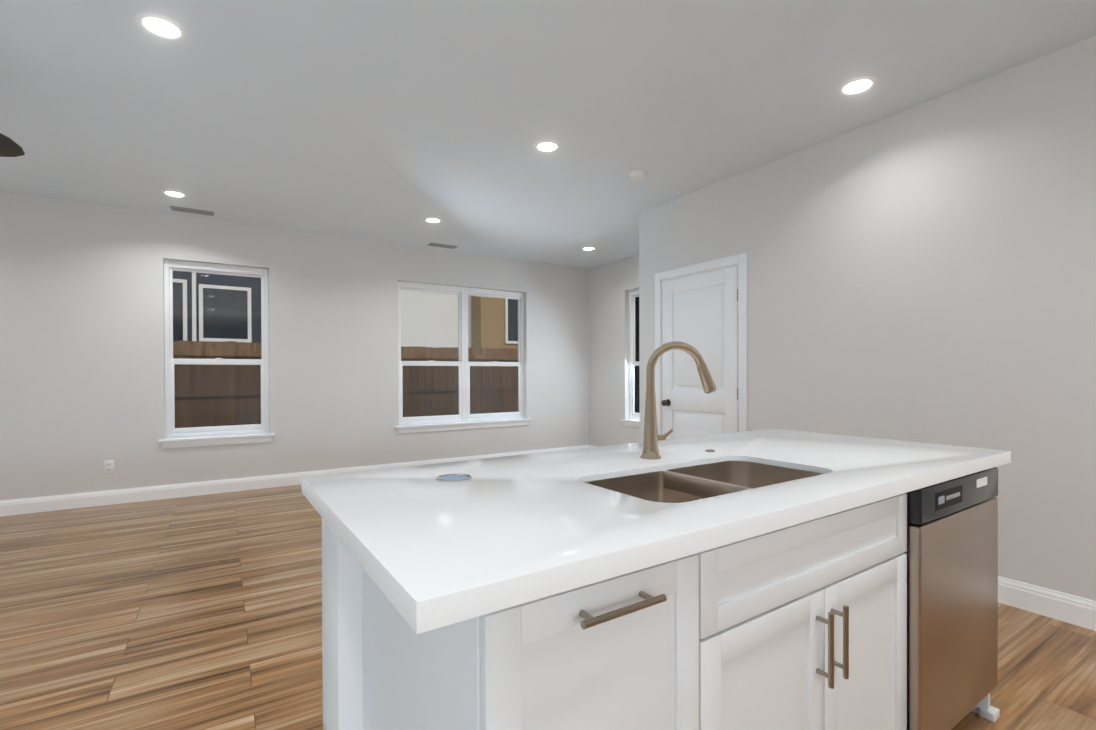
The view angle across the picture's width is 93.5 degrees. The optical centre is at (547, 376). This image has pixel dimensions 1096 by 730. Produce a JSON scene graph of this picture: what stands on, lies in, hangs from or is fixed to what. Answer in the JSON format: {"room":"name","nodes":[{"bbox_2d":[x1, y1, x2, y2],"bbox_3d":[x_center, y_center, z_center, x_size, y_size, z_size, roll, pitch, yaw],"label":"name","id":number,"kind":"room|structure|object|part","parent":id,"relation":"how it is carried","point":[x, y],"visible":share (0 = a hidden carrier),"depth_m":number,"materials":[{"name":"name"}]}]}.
{"room":"kitchen","nodes":[
{"label":"kitchen","id":0,"kind":"room"},
{"bbox_2d":[0,191,588,500],"bbox_3d":[-3.538,-0.195,5.115,9.980,2.740,0.140,0,0,-32],"label":"wall","id":1,"kind":"structure","parent":0,"point":[82,369],"depth_m":5.23,"materials":[{"name":"beige paint"}]},
{"bbox_2d":[104,460,113,472],"bbox_3d":[-4.024,0.829,4.724,0.070,0.114,0.008,0,0,-32],"label":"wall outlet","id":2,"kind":"object","parent":1,"relation":"attached to","point":[108,466],"visible":1,"depth_m":4.72,"materials":[{"name":"white plastic"}]},
{"bbox_2d":[158,259,274,448],"bbox_3d":[-3.332,-0.222,5.220,0.980,1.827,0.171,0,0,-32],"label":"window","id":3,"kind":"structure","parent":1,"relation":"in","point":[170,268],"depth_m":5.21,"materials":[{"name":"white plastic"}]},
{"bbox_2d":[174,364,260,427],"bbox_3d":[-3.374,0.204,5.291,0.810,0.720,0.002,0,0,-32],"label":"screen","id":4,"kind":"object","parent":3,"relation":"attached to","point":[226,403],"depth_m":5.28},
{"bbox_2d":[0,445,588,516],"bbox_3d":[-3.492,1.110,5.056,9.700,0.132,0.016,0,0,-32],"label":"baseboard","id":5,"kind":"structure","parent":1,"relation":"attached to","point":[61,502],"depth_m":5.01,"materials":[{"name":"white wood"}]},
{"bbox_2d":[395,281,530,433],"bbox_3d":[-1.065,-0.236,6.650,1.850,1.827,0.171,0,0,-32],"label":"window","id":6,"kind":"structure","parent":1,"relation":"in","point":[462,363],"depth_m":6.66,"materials":[{"name":"white plastic"}]},
{"bbox_2d":[403,366,517,416],"bbox_3d":[-1.108,0.190,6.721,1.680,0.720,0.002,0,0,-32],"label":"screen","id":7,"kind":"object","parent":6,"relation":"attached to","point":[478,377],"depth_m":6.66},
{"bbox_2d":[0,485,1095,729],"bbox_3d":[-0.602,1.251,0.474,9.980,0.120,11.130,0,0,-32],"label":"floor","id":8,"kind":"structure","parent":0,"point":[194,613],"depth_m":2.40,"materials":[{"name":"wood"}]},
{"bbox_2d":[322,461,1010,729],"bbox_3d":[0.490,0.745,1.595,2.053,0.875,0.908,0,0,-34],"label":"kitchen island","id":9,"kind":"object","parent":8,"relation":"on","point":[773,579],"depth_m":1.11,"materials":[{"name":"white paint"}]},
{"bbox_2d":[301,429,1010,636],"bbox_3d":[0.483,0.289,1.599,2.144,0.043,0.910,0,0,-34],"label":"island countertop","id":10,"kind":"structure","parent":9,"relation":"on","point":[438,539],"depth_m":1.08,"materials":[{"name":"white stone"}]},
{"bbox_2d":[436,474,471,482],"bbox_3d":[-0.247,0.268,1.355,0.094,0.006,0.094,0,0,-34],"label":"outlet","id":11,"kind":"object","parent":10,"relation":"attached to","point":[448,478],"depth_m":1.35,"materials":[{"name":"silver metal"}]},
{"bbox_2d":[633,341,715,460],"bbox_3d":[0.421,0.077,1.683,0.207,0.381,0.169,0,0,-34],"label":"faucet","id":12,"kind":"object","parent":10,"relation":"on","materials":[{"name":"gold metal"}]},
{"bbox_2d":[589,457,820,500],"bbox_3d":[0.459,0.410,1.428,0.734,0.247,0.410,0,0,-34],"label":"sink","id":13,"kind":"object","parent":10,"relation":"in","point":[682,482],"depth_m":1.55,"materials":[{"name":"silver metal"}]},
{"bbox_2d":[699,589,823,729],"bbox_3d":[0.458,0.785,1.086,0.426,0.577,0.020,0,0,-34],"label":"door","id":14,"kind":"structure","parent":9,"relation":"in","point":[763,669],"depth_m":1.08,"materials":[{"name":"white paint"}]},
{"bbox_3d":[0.635,0.408,1.203,0.854,0.160,0.020,0,0,-34],"label":"drawer","id":15,"kind":"part","parent":9,"relation":"part of","materials":[{"name":"white paint"}]},
{"bbox_2d":[820,553,906,729],"bbox_3d":[0.815,0.782,1.323,0.426,0.577,0.020,0,0,-34],"label":"door","id":16,"kind":"structure","parent":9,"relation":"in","point":[874,695],"depth_m":1.33,"materials":[{"name":"white paint"}]},
{"bbox_2d":[904,467,997,729],"bbox_3d":[1.100,0.738,1.839,0.607,0.859,0.634,0,0,-34],"label":"dishwasher","id":17,"kind":"object","parent":9,"relation":"in","point":[951,552],"depth_m":1.53,"materials":[{"name":"silver metal"}]},
{"bbox_2d":[0,0,1095,268],"bbox_3d":[-0.610,-1.609,0.460,9.980,0.120,11.130,0,0,-32],"label":"ceiling","id":18,"kind":"structure","parent":0,"point":[388,120],"depth_m":2.90,"materials":[{"name":"white paint"}]},
{"bbox_2d":[0,133,24,156],"bbox_3d":[-3.288,-1.316,2.566,1.174,0.473,1.042,0,0,-32],"label":"ceiling fan","id":19,"kind":"object","parent":18,"relation":"hanging from","point":[9,147],"visible":1,"depth_m":2.49,"materials":[{"name":"brown metal"}]},
{"bbox_2d":[135,12,186,40],"bbox_3d":[-1.721,-1.552,2.296,0.188,0.006,0.188,0,0,-32],"label":"recessed light","id":20,"kind":"object","parent":18,"relation":"in","point":[161,26],"visible":1,"depth_m":2.29,"materials":[{"name":"white plastic"}]},
{"bbox_2d":[161,190,187,197],"bbox_3d":[-3.198,-1.559,4.414,0.188,0.006,0.188,0,0,-32],"label":"recessed light","id":21,"kind":"object","parent":18,"relation":"in","point":[173,193],"visible":1,"depth_m":4.40,"materials":[{"name":"white plastic"}]},
{"bbox_2d":[170,206,213,215],"bbox_3d":[-3.356,-1.560,4.870,0.340,0.008,0.140,0,0,-32],"label":"ceiling vent","id":22,"kind":"object","parent":18,"relation":"in","point":[190,210],"visible":0.98,"depth_m":4.86,"materials":[{"name":"grey metal"}]},
{"bbox_2d":[423,217,441,222],"bbox_3d":[-1.159,-1.568,5.192,0.188,0.006,0.188,0,0,-32],"label":"recessed light","id":23,"kind":"object","parent":18,"relation":"in","point":[432,220],"visible":1,"depth_m":5.19,"materials":[{"name":"white plastic"}]},
{"bbox_2d":[427,243,457,248],"bbox_3d":[-1.274,-1.573,6.218,0.340,0.008,0.140,0,0,-32],"label":"ceiling vent","id":24,"kind":"object","parent":18,"relation":"in","point":[442,245],"visible":0.98,"depth_m":6.20,"materials":[{"name":"grey metal"}]},
{"bbox_2d":[533,140,560,152],"bbox_3d":[-0.006,-1.563,3.513,0.188,0.006,0.188,0,0,-32],"label":"recessed light","id":25,"kind":"object","parent":18,"relation":"in","point":[546,146],"visible":1,"depth_m":3.51,"materials":[{"name":"white plastic"}]},
{"bbox_2d":[581,247,595,250],"bbox_3d":[0.506,-1.579,6.395,0.188,0.006,0.188,0,0,-32],"label":"recessed light","id":26,"kind":"object","parent":18,"relation":"in","point":[588,248],"visible":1,"depth_m":6.38,"materials":[{"name":"white plastic"}]},
{"bbox_2d":[630,170,646,180],"bbox_3d":[0.700,-1.551,3.988,0.136,0.040,0.136,0,0,-32],"label":"smoke detector","id":27,"kind":"object","parent":18,"relation":"attached to","point":[637,175],"visible":1,"depth_m":3.95,"materials":[{"name":"white plastic"}]},
{"bbox_2d":[837,76,877,95],"bbox_3d":[1.671,-1.564,2.785,0.188,0.006,0.188,0,0,-32],"label":"recessed light","id":28,"kind":"object","parent":18,"relation":"in","point":[857,86],"visible":1,"depth_m":2.78,"materials":[{"name":"white plastic"}]},
{"bbox_2d":[588,254,639,446],"bbox_3d":[1.333,-0.216,6.614,0.140,2.740,2.520,0,0,-32],"label":"wall","id":29,"kind":"structure","parent":0,"point":[611,285],"depth_m":7.21,"materials":[{"name":"beige paint"}]},
{"bbox_2d":[621,289,639,427],"bbox_3d":[1.316,-0.242,6.603,0.171,1.827,0.970,0,0,-32],"label":"nook window","id":30,"kind":"structure","parent":29,"relation":"in","point":[634,399],"depth_m":6.93,"materials":[{"name":"white plastic"}]},
{"bbox_3d":[1.291,0.628,6.590,0.106,0.087,0.970,0,0,-32],"label":"sill trim","id":31,"kind":"part","parent":30,"relation":"part of","materials":[{"name":"white"}]},
{"bbox_3d":[1.359,-0.286,6.630,0.069,1.740,0.880,0,0,-32],"label":"frame","id":32,"kind":"part","parent":30,"relation":"part of","materials":[{"name":"white plastic"}]},
{"bbox_3d":[1.361,-0.286,6.632,0.029,1.560,0.760,0,0,-32],"label":"glass","id":33,"kind":"part","parent":30,"relation":"part of","materials":[{"name":"glass"}]},
{"bbox_2d":[639,36,1095,600],"bbox_3d":[3.189,-0.194,1.442,0.120,2.740,8.450,0,0,-32],"label":"wall","id":34,"kind":"structure","parent":0,"point":[925,272],"depth_m":2.86,"materials":[{"name":"beige paint"}]},
{"bbox_2d":[662,266,737,439],"bbox_3d":[1.284,0.147,4.385,0.042,2.017,0.814,0,0,-32],"label":"door","id":35,"kind":"structure","parent":34,"relation":"in","point":[700,313],"depth_m":4.33,"materials":[{"name":"white wood"}]},
{"bbox_2d":[661,399,670,405],"bbox_3d":[1.060,0.240,4.643,0.070,0.064,0.064,0,0,-32],"label":"door knob","id":36,"kind":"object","parent":35,"relation":"attached to","point":[667,402],"depth_m":4.63,"materials":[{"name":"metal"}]},
{"bbox_2d":[655,253,746,434],"bbox_3d":[1.312,0.108,4.403,0.138,2.114,0.988,0,0,-32],"label":"door frame","id":37,"kind":"structure","parent":34,"relation":"attached to","point":[739,261],"depth_m":4.12,"materials":[{"name":"white wood"}]},
{"bbox_2d":[998,576,1095,630],"bbox_3d":[3.135,1.110,1.412,0.016,0.132,8.450,0,0,-32],"label":"baseboard","id":38,"kind":"structure","parent":34,"relation":"attached to","point":[1070,609],"depth_m":2.51,"materials":[{"name":"white wood"}]},
{"label":"outside","id":39,"kind":"structure","parent":0,"visible":0},
{"bbox_3d":[-1.752,1.377,7.641,85.000,0.160,75.000,0,0,-32],"label":"ground","id":40,"kind":"structure","parent":39,"visible":0},
{"bbox_2d":[167,340,517,438],"bbox_3d":[-3.208,0.368,9.072,28.074,1.852,0.058,0,0,-32],"label":"fence","id":41,"kind":"object","parent":40,"relation":"on","point":[421,354],"depth_m":8.20,"materials":[{"name":"brown wood"}]},
{"bbox_2d":[173,271,517,425],"bbox_3d":[-6.803,-2.050,15.617,26.000,6.640,9.100,0,0,-32],"label":"neighboring house","id":42,"kind":"structure","parent":40,"relation":"on","point":[480,322],"depth_m":13.29,"materials":[{"name":"grey"}]},
{"bbox_2d":[173,272,517,343],"bbox_3d":[-4.987,-1.805,11.709,10.300,6.100,0.650,0,0,-32],"label":"window frames","id":43,"kind":"structure","parent":42,"relation":"attached to","point":[201,287],"depth_m":10.85,"materials":[{"name":"white plastic"}]}
]}

